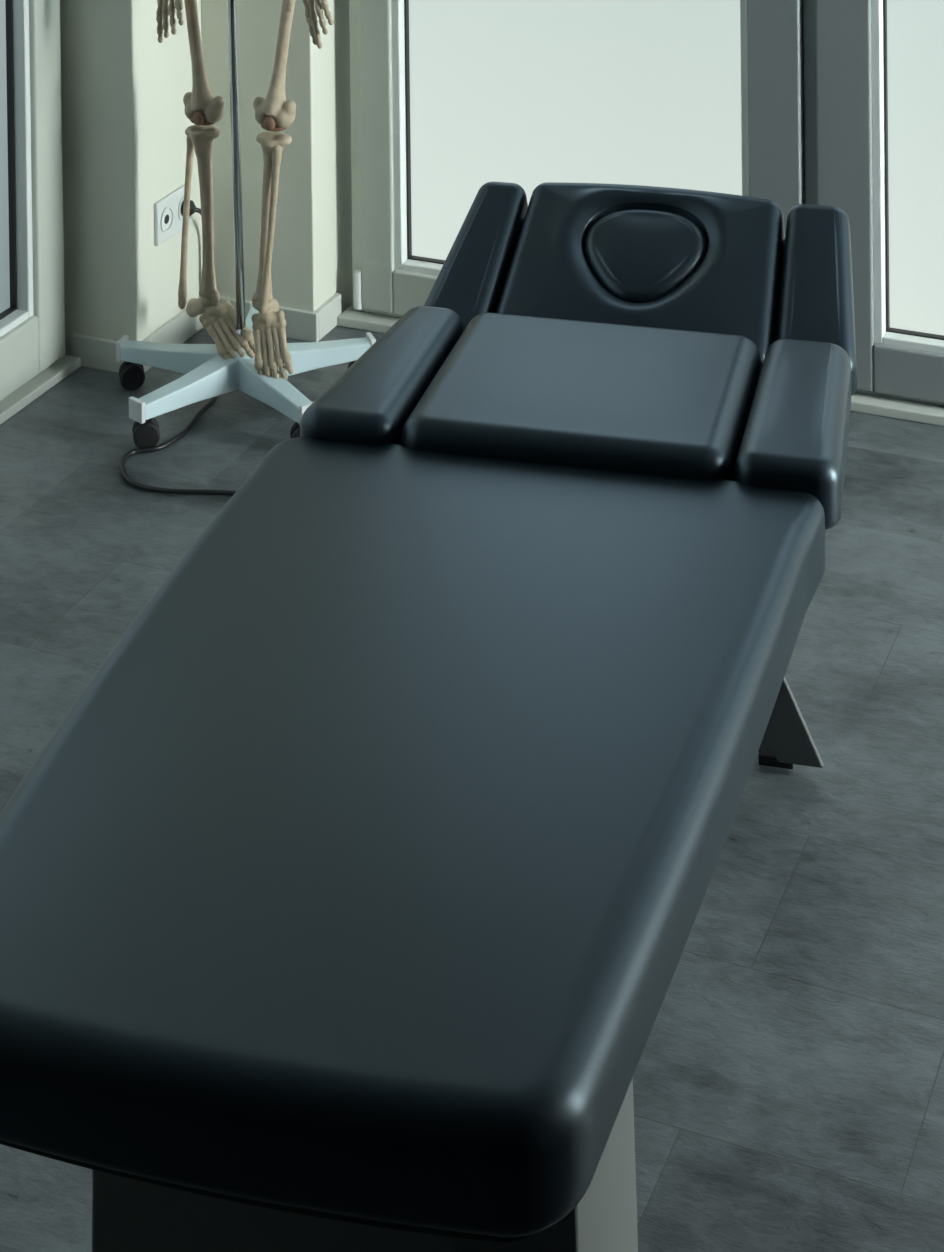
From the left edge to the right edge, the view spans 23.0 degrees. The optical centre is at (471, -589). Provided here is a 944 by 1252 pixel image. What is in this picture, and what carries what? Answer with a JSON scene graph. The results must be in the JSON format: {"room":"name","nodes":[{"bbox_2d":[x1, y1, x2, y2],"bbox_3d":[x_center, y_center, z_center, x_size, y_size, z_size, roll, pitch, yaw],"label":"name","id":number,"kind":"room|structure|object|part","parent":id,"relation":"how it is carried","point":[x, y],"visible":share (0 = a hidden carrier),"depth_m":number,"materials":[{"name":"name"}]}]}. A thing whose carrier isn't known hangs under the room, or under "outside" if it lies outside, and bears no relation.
{"room":"examination room","nodes":[
{"label":"examination room","id":0,"kind":"room"},
{"bbox_2d":[201,0,352,312],"bbox_3d":[-0.412,0.593,5.107,0.264,2.750,0.313,0,1,23],"label":"wall pier","id":1,"kind":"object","parent":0,"point":[312,262],"visible":0.49,"depth_m":4.99,"materials":[{"name":"paint"}]},
{"bbox_2d":[219,296,318,341],"bbox_3d":[-0.454,1.940,4.978,0.276,0.062,0.012,0,1,23],"label":"baseboard","id":2,"kind":"structure","parent":1,"relation":"attached to","point":[301,324],"depth_m":4.93,"materials":[{"name":"white paint"}]},
{"bbox_2d":[314,293,341,339],"bbox_3d":[-0.308,1.938,4.982,0.012,0.062,0.109,0,1,23],"label":"baseboard","id":3,"kind":"object","parent":1,"relation":"attached to","point":[330,310],"visible":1,"depth_m":4.97,"materials":[{"name":"white paint"}]},
{"bbox_2d":[0,325,943,1251],"bbox_3d":[0.463,2.069,1.525,5.555,0.100,6.685,0,1,23],"label":"floor","id":4,"kind":"structure","parent":0,"point":[788,1077],"depth_m":3.23,"materials":[{"name":"stone"}]},
{"bbox_2d":[0,355,80,424],"bbox_3d":[-1.437,1.998,3.493,0.122,0.020,2.928,0,1,23],"label":"trim","id":5,"kind":"structure","parent":4,"relation":"on","point":[24,395],"depth_m":4.69,"materials":[{"name":"white paint"}]},
{"bbox_2d":[60,0,201,355],"bbox_3d":[-0.749,0.597,5.096,0.349,2.750,0.595,0,1,23],"label":"wall pier","id":6,"kind":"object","parent":4,"relation":"on","point":[125,122],"visible":0.37,"depth_m":4.82,"materials":[{"name":"paint"}]},
{"bbox_2d":[72,334,123,372],"bbox_3d":[-0.754,1.946,4.799,0.161,0.062,0.012,0,1,23],"label":"baseboard","id":7,"kind":"structure","parent":6,"relation":"attached to","point":[93,352],"depth_m":4.80,"materials":[{"name":"white paint"}]},
{"bbox_2d":[142,308,202,371],"bbox_3d":[-0.630,1.943,4.899,0.012,0.062,0.270,0,1,23],"label":"baseboard","id":8,"kind":"object","parent":6,"relation":"attached to","point":[181,327],"visible":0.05,"depth_m":4.91,"materials":[{"name":"white paint"}]},
{"bbox_2d":[154,184,191,245],"bbox_3d":[-0.629,1.691,4.905,0.012,0.090,0.144,0,1,23],"label":"wall socket","id":9,"kind":"object","parent":6,"relation":"attached to","point":[168,218],"visible":0.83,"depth_m":4.88,"materials":[{"name":"white plastic"}]},
{"bbox_2d":[120,200,236,495],"bbox_3d":[-0.390,1.832,4.221,0.383,0.301,1.574,-1,1,-26],"label":"power cord","id":10,"kind":"object","parent":4,"relation":"on","point":[193,209],"visible":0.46,"depth_m":4.37,"materials":[{"name":"black plastic"}]},
{"bbox_2d":[116,0,375,447],"bbox_3d":[-0.483,1.246,4.631,0.513,1.460,0.522,0,1,23],"label":"stand","id":11,"kind":"object","parent":4,"relation":"on","point":[207,375],"visible":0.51,"depth_m":4.63,"materials":[{"name":"white metal"}]},
{"bbox_3d":[-0.591,1.899,4.681,0.242,0.058,0.067,0,1,19],"label":"arm","id":12,"kind":"part","parent":11,"relation":"part of","materials":[{"name":"white metal"}]},
{"bbox_3d":[-0.554,1.901,4.532,0.067,0.058,0.242,0,1,43],"label":"arm","id":13,"kind":"part","parent":11,"relation":"part of","materials":[{"name":"white metal"}]},
{"bbox_2d":[156,0,333,379],"bbox_3d":[-0.436,1.041,4.644,0.436,1.738,0.248,0,1,23],"label":"skeleton","id":14,"kind":"object","parent":11,"relation":"on","point":[275,114],"visible":1,"depth_m":4.61,"materials":[{"name":"beige plastic"}]},
{"bbox_3d":[-0.453,1.895,4.776,0.067,0.058,0.242,-1,1,2],"label":"arm","id":15,"kind":"part","parent":11,"relation":"part of","materials":[{"name":"white metal"}]},
{"bbox_3d":[-0.379,1.899,4.519,0.067,0.058,0.242,-1,1,-34],"label":"arm","id":16,"kind":"part","parent":11,"relation":"part of","materials":[{"name":"white metal"}]},
{"bbox_3d":[-0.325,1.895,4.681,0.242,0.058,0.067,-1,1,-19],"label":"arm","id":17,"kind":"part","parent":11,"relation":"part of","materials":[{"name":"white metal"}]},
{"bbox_2d":[0,182,856,1251],"bbox_3d":[0.048,1.628,2.839,0.765,0.747,1.898,0,1,14],"label":"bed","id":18,"kind":"object","parent":4,"relation":"on","point":[351,901],"visible":1,"depth_m":2.37,"materials":[{"name":"black leather"}]},
{"bbox_2d":[300,306,462,444],"bbox_3d":[-0.121,1.366,3.266,0.135,0.087,0.405,0,1,14],"label":"cushion","id":19,"kind":"object","parent":18,"relation":"on","point":[374,401],"depth_m":3.17,"materials":[{"name":"black leather"}]},
{"bbox_2d":[424,182,527,330],"bbox_3d":[0.002,1.347,3.656,0.122,0.077,0.310,0,30,14],"label":"cushion","id":20,"kind":"object","parent":18,"relation":"on","point":[477,276],"depth_m":3.63,"materials":[{"name":"black leather"}]},
{"bbox_2d":[401,313,760,480],"bbox_3d":[0.160,1.364,3.194,0.438,0.087,0.405,0,1,14],"label":"cushion","id":21,"kind":"object","parent":18,"relation":"on","point":[642,403],"depth_m":3.12,"materials":[{"name":"black leather"}]},
{"bbox_2d":[496,182,784,368],"bbox_3d":[0.264,1.338,3.595,0.426,0.083,0.325,0,30,14],"label":"cushion","id":22,"kind":"object","parent":18,"relation":"on","point":[634,255],"depth_m":3.58,"materials":[{"name":"black leather"}]},
{"bbox_3d":[0.221,1.748,3.468,0.500,0.440,0.018,0,1,14],"label":"panel","id":23,"kind":"part","parent":18,"relation":"part of","materials":[{"name":"grey metal"}]},
{"bbox_2d":[735,339,850,529],"bbox_3d":[0.442,1.362,3.123,0.138,0.087,0.405,0,1,14],"label":"cushion","id":24,"kind":"object","parent":18,"relation":"on","point":[792,413],"depth_m":3.05,"materials":[{"name":"black leather"}]},
{"bbox_3d":[0.386,1.750,3.412,0.255,0.448,0.010,0,1,14],"label":"leg","id":25,"kind":"part","parent":18,"relation":"part of","materials":[{"name":"grey metal"}]},
{"bbox_2d":[777,204,856,395],"bbox_3d":[0.528,1.342,3.524,0.125,0.077,0.312,0,30,14],"label":"cushion","id":26,"kind":"object","parent":18,"relation":"on","point":[815,302],"depth_m":3.52,"materials":[{"name":"black leather"}]},
{"bbox_2d":[337,304,943,425],"bbox_3d":[1.152,1.950,4.465,3.080,0.020,0.130,0,1,23],"label":"trim","id":27,"kind":"structure","parent":4,"relation":"on","point":[920,412],"depth_m":4.56,"materials":[{"name":"white paint"}]},
{"bbox_2d":[747,0,804,235],"bbox_3d":[0.616,0.838,4.677,0.107,2.250,0.112,0,1,23],"label":"window frame","id":28,"kind":"structure","parent":4,"relation":"on","point":[775,56],"depth_m":4.63,"materials":[{"name":"grey plastic"}]},
{"bbox_3d":[1.303,-0.541,4.416,3.442,0.500,0.200,0,1,23],"label":"wall","id":29,"kind":"structure","parent":0,"visible":0},
{"bbox_2d":[349,0,748,317],"bbox_3d":[0.182,0.830,4.861,0.960,2.230,0.112,0,1,23],"label":"window","id":30,"kind":"structure","parent":29,"relation":"in","point":[450,99],"depth_m":4.92,"materials":[{"name":"glass"}]},
{"bbox_3d":[0.187,0.830,4.872,0.960,2.230,0.088,0,1,23],"label":"frame","id":31,"kind":"part","parent":30,"relation":"part of","materials":[{"name":"grey plastic"}]},
{"bbox_3d":[0.178,0.838,4.850,0.900,2.186,0.076,0,1,23],"label":"sash","id":32,"kind":"part","parent":30,"relation":"part of","materials":[{"name":"grey plastic"}]},
{"bbox_3d":[0.204,0.839,4.860,0.758,1.972,0.007,0,1,23],"label":"pane","id":33,"kind":"part","parent":30,"relation":"part of","materials":[{"name":"grey"}]},
{"bbox_2d":[803,0,943,405],"bbox_3d":[1.142,0.826,4.457,1.030,2.230,0.106,0,1,23],"label":"window","id":34,"kind":"structure","parent":29,"relation":"in","point":[874,69],"depth_m":4.58,"materials":[{"name":"glass"}]},
{"bbox_3d":[1.162,0.834,4.454,0.758,1.972,0.007,0,1,23],"label":"pane","id":35,"kind":"part","parent":34,"relation":"part of","materials":[{"name":"grey"}]},
{"bbox_3d":[-2.044,0.661,2.230,0.200,2.750,5.685,0,1,23],"label":"wall","id":36,"kind":"structure","parent":0,"visible":0},
{"bbox_2d":[0,0,64,400],"bbox_3d":[-1.095,0.854,4.325,0.112,2.230,1.075,0,1,23],"label":"glass door","id":37,"kind":"structure","parent":36,"relation":"in","point":[32,290],"depth_m":4.70,"materials":[{"name":"grey plastic"}]},
{"bbox_3d":[-1.103,0.851,4.326,0.007,1.947,0.798,0,1,23],"label":"pane","id":38,"kind":"part","parent":37,"relation":"part of","materials":[{"name":"grey"}]}
]}

